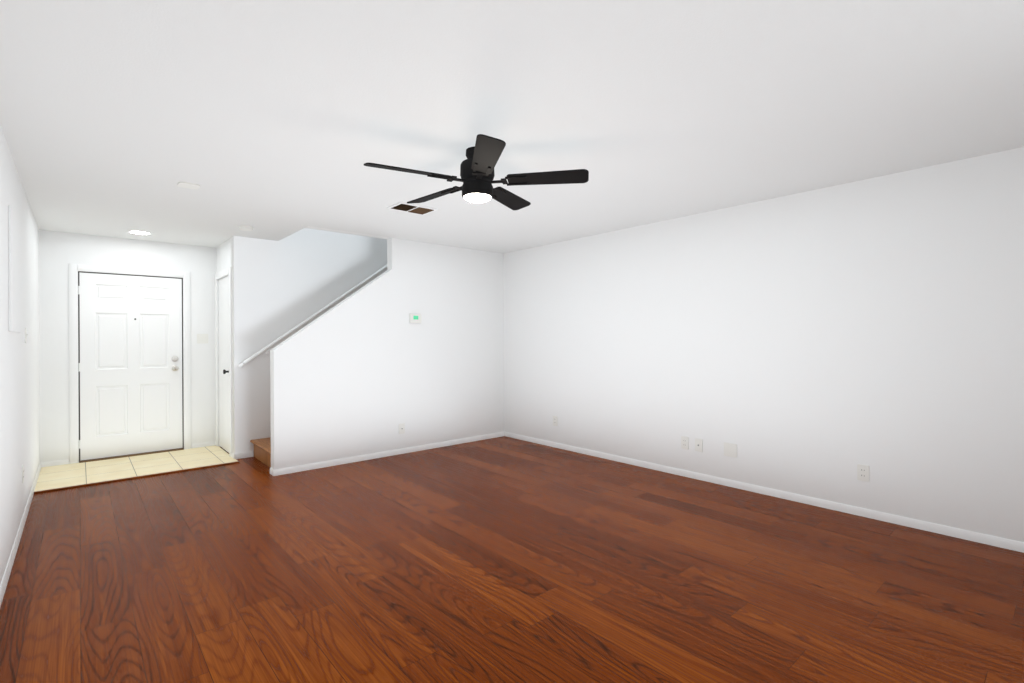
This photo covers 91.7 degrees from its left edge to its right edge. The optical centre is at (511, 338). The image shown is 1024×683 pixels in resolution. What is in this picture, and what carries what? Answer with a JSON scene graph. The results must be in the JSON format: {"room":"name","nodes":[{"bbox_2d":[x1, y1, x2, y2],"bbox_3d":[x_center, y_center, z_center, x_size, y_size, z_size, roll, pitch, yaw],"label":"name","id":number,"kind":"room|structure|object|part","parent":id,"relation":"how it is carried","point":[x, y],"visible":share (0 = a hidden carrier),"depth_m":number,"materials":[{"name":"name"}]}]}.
{"room":"empty living room","nodes":[
{"label":"empty living room","id":0,"kind":"room"},
{"bbox_2d":[0,125,39,584],"bbox_3d":[-2.379,0.096,2.177,0.115,2.440,7.839,0,0,-41],"label":"wall","id":1,"kind":"structure","parent":0,"point":[19,410],"depth_m":3.27,"materials":[{"name":"white paint"}]},
{"bbox_2d":[8,205,20,332],"bbox_3d":[-3.126,-0.405,3.127,0.012,0.730,0.660,0,0,-41],"label":"wall-mounted panel","id":2,"kind":"object","parent":1,"relation":"attached to","point":[14,268],"visible":1,"depth_m":3.02,"materials":[{"name":"white paint"}]},
{"bbox_2d":[0,462,43,606],"bbox_3d":[-2.326,1.287,2.218,0.012,0.058,7.609,0,0,-41],"label":"baseboard","id":3,"kind":"structure","parent":1,"relation":"attached to","point":[8,569],"depth_m":3.13,"materials":[{"name":"white paint"}]},
{"bbox_2d":[22,465,23,482],"bbox_3d":[-3.462,0.962,3.518,0.008,0.117,0.072,0,0,-41],"label":"electrical outlet","id":4,"kind":"object","parent":1,"relation":"attached to","point":[22,473],"visible":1,"depth_m":3.51,"materials":[{"name":"white plastic"}]},
{"bbox_2d":[25,328,27,342],"bbox_3d":[-3.688,-0.022,3.777,0.016,0.117,0.072,0,0,-41],"label":"light switch","id":5,"kind":"object","parent":1,"relation":"attached to","point":[26,334],"visible":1,"depth_m":3.77,"materials":[{"name":"white plastic"}]},
{"bbox_2d":[39,230,215,463],"bbox_3d":[-4.232,0.105,5.684,1.699,2.440,0.115,0,0,-41],"label":"wall","id":6,"kind":"structure","parent":0,"point":[59,252],"depth_m":5.35,"materials":[{"name":"white paint"}]},
{"bbox_2d":[69,264,190,463],"bbox_3d":[-4.285,0.269,5.625,1.083,2.114,0.132,0,0,-41],"label":"door frame","id":7,"kind":"structure","parent":6,"relation":"attached to","point":[74,347],"depth_m":5.36,"materials":[{"name":"white paint"}]},
{"bbox_2d":[78,272,182,460],"bbox_3d":[-4.245,0.297,5.572,0.926,2.004,0.132,0,0,-41],"label":"front door","id":8,"kind":"structure","parent":6,"relation":"in","point":[130,391],"depth_m":5.57,"materials":[{"name":"white paint"}]},
{"bbox_3d":[-4.245,0.305,5.545,0.890,1.730,0.090,0,0,-41],"label":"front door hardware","id":9,"kind":"part","parent":8,"relation":"part of","materials":[{"name":"white wood"}]},
{"bbox_2d":[197,334,207,343],"bbox_3d":[-3.747,0.003,6.021,0.118,0.117,0.016,0,0,-41],"label":"light switch","id":10,"kind":"object","parent":6,"relation":"attached to","point":[202,338],"visible":1,"depth_m":6.02,"materials":[{"name":"white plastic"}]},
{"bbox_2d":[192,441,215,447],"bbox_3d":[-3.732,1.294,6.032,0.266,0.058,0.012,0,0,-41],"label":"baseboard","id":11,"kind":"structure","parent":6,"relation":"attached to","point":[213,443],"depth_m":6.03,"materials":[{"name":"white paint"}]},
{"bbox_2d":[34,445,236,491],"bbox_3d":[-3.863,1.319,5.179,1.584,0.009,1.124,0,0,-41],"label":"floor","id":12,"kind":"structure","parent":0,"point":[60,476],"depth_m":5.09,"materials":[{"name":"beige tile"}]},
{"bbox_2d":[79,448,183,462],"bbox_3d":[-4.258,1.310,5.600,0.929,0.014,0.090,0,0,-41],"label":"threshold","id":13,"kind":"object","parent":12,"relation":"on","point":[113,457],"visible":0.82,"depth_m":5.55,"materials":[{"name":"brown metal"}]},
{"bbox_2d":[216,238,230,446],"bbox_3d":[-3.332,0.101,5.856,0.115,2.440,0.809,0,0,-41],"label":"wall","id":14,"kind":"structure","parent":0,"point":[223,256],"depth_m":5.93,"materials":[{"name":"white paint"}]},
{"bbox_2d":[215,267,231,456],"bbox_3d":[-3.377,0.265,5.807,0.018,2.112,0.809,0,0,-41],"label":"trim","id":15,"kind":"structure","parent":14,"relation":"attached to","point":[223,273],"depth_m":5.54,"materials":[{"name":"white paint"}]},
{"bbox_2d":[219,276,228,452],"bbox_3d":[-3.375,0.297,5.808,0.105,2.024,0.657,0,0,-41],"label":"closet door","id":16,"kind":"structure","parent":14,"relation":"in","point":[223,366],"depth_m":5.85,"materials":[{"name":"white paint"}]},
{"bbox_2d":[231,228,386,453],"bbox_3d":[-1.943,-1.186,6.459,3.011,5.000,0.115,0,0,-41],"label":"wall","id":17,"kind":"structure","parent":0,"point":[281,287],"depth_m":5.69,"materials":[{"name":"white paint"}]},
{"bbox_2d":[238,265,386,367],"bbox_3d":[-2.120,-0.513,6.177,2.301,1.663,0.078,0,0,-41],"label":"handrail","id":18,"kind":"object","parent":17,"relation":"attached to","point":[286,334],"visible":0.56,"depth_m":5.88,"materials":[{"name":"white paint"}]},
{"bbox_2d":[270,226,503,469],"bbox_3d":[-1.240,-1.190,5.750,2.882,5.000,0.115,0,0,-41],"label":"wall","id":19,"kind":"structure","parent":0,"point":[368,368],"depth_m":5.63,"materials":[{"name":"white paint"}]},
{"bbox_2d":[272,432,503,475],"bbox_3d":[-1.203,1.281,5.686,2.859,0.058,0.012,0,0,-41],"label":"baseboard","id":20,"kind":"structure","parent":19,"relation":"attached to","point":[306,467],"depth_m":5.45,"materials":[{"name":"white paint"}]},
{"bbox_2d":[399,423,404,433],"bbox_3d":[-1.250,1.025,5.645,0.072,0.117,0.014,0,0,-41],"label":"outlet","id":21,"kind":"object","parent":19,"relation":"attached to","point":[401,428],"visible":1,"depth_m":5.65,"materials":[{"name":"white plastic"}]},
{"bbox_2d":[409,313,420,323],"bbox_3d":[-1.118,-0.230,5.758,0.155,0.115,0.027,0,0,-41],"label":"thermostat","id":22,"kind":"object","parent":19,"relation":"attached to","point":[415,318],"visible":0.98,"depth_m":5.74,"materials":[{"name":"white plastic"}]},
{"bbox_2d":[0,436,1023,682],"bbox_3d":[-0.597,1.357,3.724,4.825,0.100,7.839,0,0,-41],"label":"floor","id":23,"kind":"structure","parent":0,"point":[502,560],"depth_m":2.65,"materials":[{"name":"laminate"}]},
{"bbox_2d":[34,461,238,493],"bbox_3d":[-3.490,1.315,4.759,1.570,0.013,0.044,0,0,-41],"label":"transition strip","id":24,"kind":"object","parent":23,"relation":"on","point":[90,484],"depth_m":4.66,"materials":[{"name":"brown wood"}]},
{"bbox_2d":[250,437,270,466],"bbox_3d":[-1.552,0.362,6.132,2.855,1.900,0.876,0,0,-41],"label":"staircase","id":25,"kind":"structure","parent":23,"relation":"on","point":[262,449],"depth_m":5.31,"materials":[{"name":"brown wood"}]},
{"bbox_2d":[0,0,1023,253],"bbox_3d":[-0.610,-1.193,3.724,4.825,0.120,7.839,0,0,-41],"label":"ceiling","id":26,"kind":"structure","parent":0,"point":[276,120],"depth_m":2.43,"materials":[{"name":"white paint"}]},
{"bbox_2d":[127,230,151,234],"bbox_3d":[-3.924,-1.113,5.239,0.216,0.006,0.216,0,0,-41],"label":"recessed light","id":27,"kind":"object","parent":26,"relation":"in","point":[138,232],"visible":0.92,"depth_m":5.22,"materials":[{"name":"white paint"}]},
{"bbox_2d":[177,182,199,188],"bbox_3d":[-2.370,-1.120,3.643,0.130,0.008,0.130,0,0,-41],"label":"ceiling plate","id":28,"kind":"object","parent":26,"relation":"attached to","point":[188,185],"visible":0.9,"depth_m":3.63,"materials":[{"name":"white plastic"}]},
{"bbox_2d":[387,202,437,214],"bbox_3d":[-0.864,-1.125,4.319,0.360,0.013,0.240,0,0,-41],"label":"ceiling vent","id":29,"kind":"object","parent":26,"relation":"in","point":[411,208],"visible":1,"depth_m":4.29,"materials":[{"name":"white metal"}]},
{"bbox_2d":[364,134,588,209],"bbox_3d":[-0.243,-0.981,3.023,1.286,0.308,1.259,0,0,-41],"label":"ceiling fan","id":30,"kind":"object","parent":26,"relation":"hanging from","point":[478,164],"visible":1,"depth_m":2.93,"materials":[{"name":"black metal"}]},
{"bbox_2d":[503,147,1023,542],"bbox_3d":[1.469,-1.203,4.922,0.115,5.000,6.915,0,0,-41],"label":"wall","id":31,"kind":"structure","parent":0,"point":[821,343],"depth_m":3.86,"materials":[{"name":"white paint"}]},
{"bbox_2d":[553,416,557,425],"bbox_3d":[0.515,0.985,5.936,0.008,0.117,0.072,0,0,-41],"label":"electrical outlet","id":32,"kind":"object","parent":31,"relation":"attached to","point":[555,420],"visible":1,"depth_m":5.93,"materials":[{"name":"white plastic"}]},
{"bbox_2d":[681,436,688,449],"bbox_3d":[1.621,0.980,4.666,0.008,0.117,0.072,0,0,-41],"label":"electrical outlet","id":33,"kind":"object","parent":31,"relation":"attached to","point":[684,443],"visible":1,"depth_m":4.66,"materials":[{"name":"white plastic"}]},
{"bbox_2d":[695,438,702,451],"bbox_3d":[1.711,0.979,4.559,0.014,0.117,0.072,0,0,-41],"label":"outlet","id":34,"kind":"object","parent":31,"relation":"attached to","point":[698,445],"visible":1,"depth_m":4.55,"materials":[{"name":"white plastic"}]},
{"bbox_2d":[724,442,736,457],"bbox_3d":[1.907,0.973,4.340,0.006,0.117,0.115,0,0,-41],"label":"outlet plate","id":35,"kind":"object","parent":31,"relation":"attached to","point":[730,449],"visible":1,"depth_m":4.34,"materials":[{"name":"white plastic"}]},
{"bbox_2d":[504,432,1023,552],"bbox_3d":[1.761,1.266,4.506,0.012,0.058,5.688,0,0,-41],"label":"baseboard","id":36,"kind":"structure","parent":31,"relation":"attached to","point":[1018,546],"depth_m":3.85,"materials":[{"name":"white paint"}]},
{"bbox_2d":[857,464,868,481],"bbox_3d":[2.546,0.975,3.604,0.008,0.117,0.072,0,0,-41],"label":"electrical outlet","id":37,"kind":"object","parent":31,"relation":"attached to","point":[862,472],"visible":1,"depth_m":3.60,"materials":[{"name":"white plastic"}]}
]}

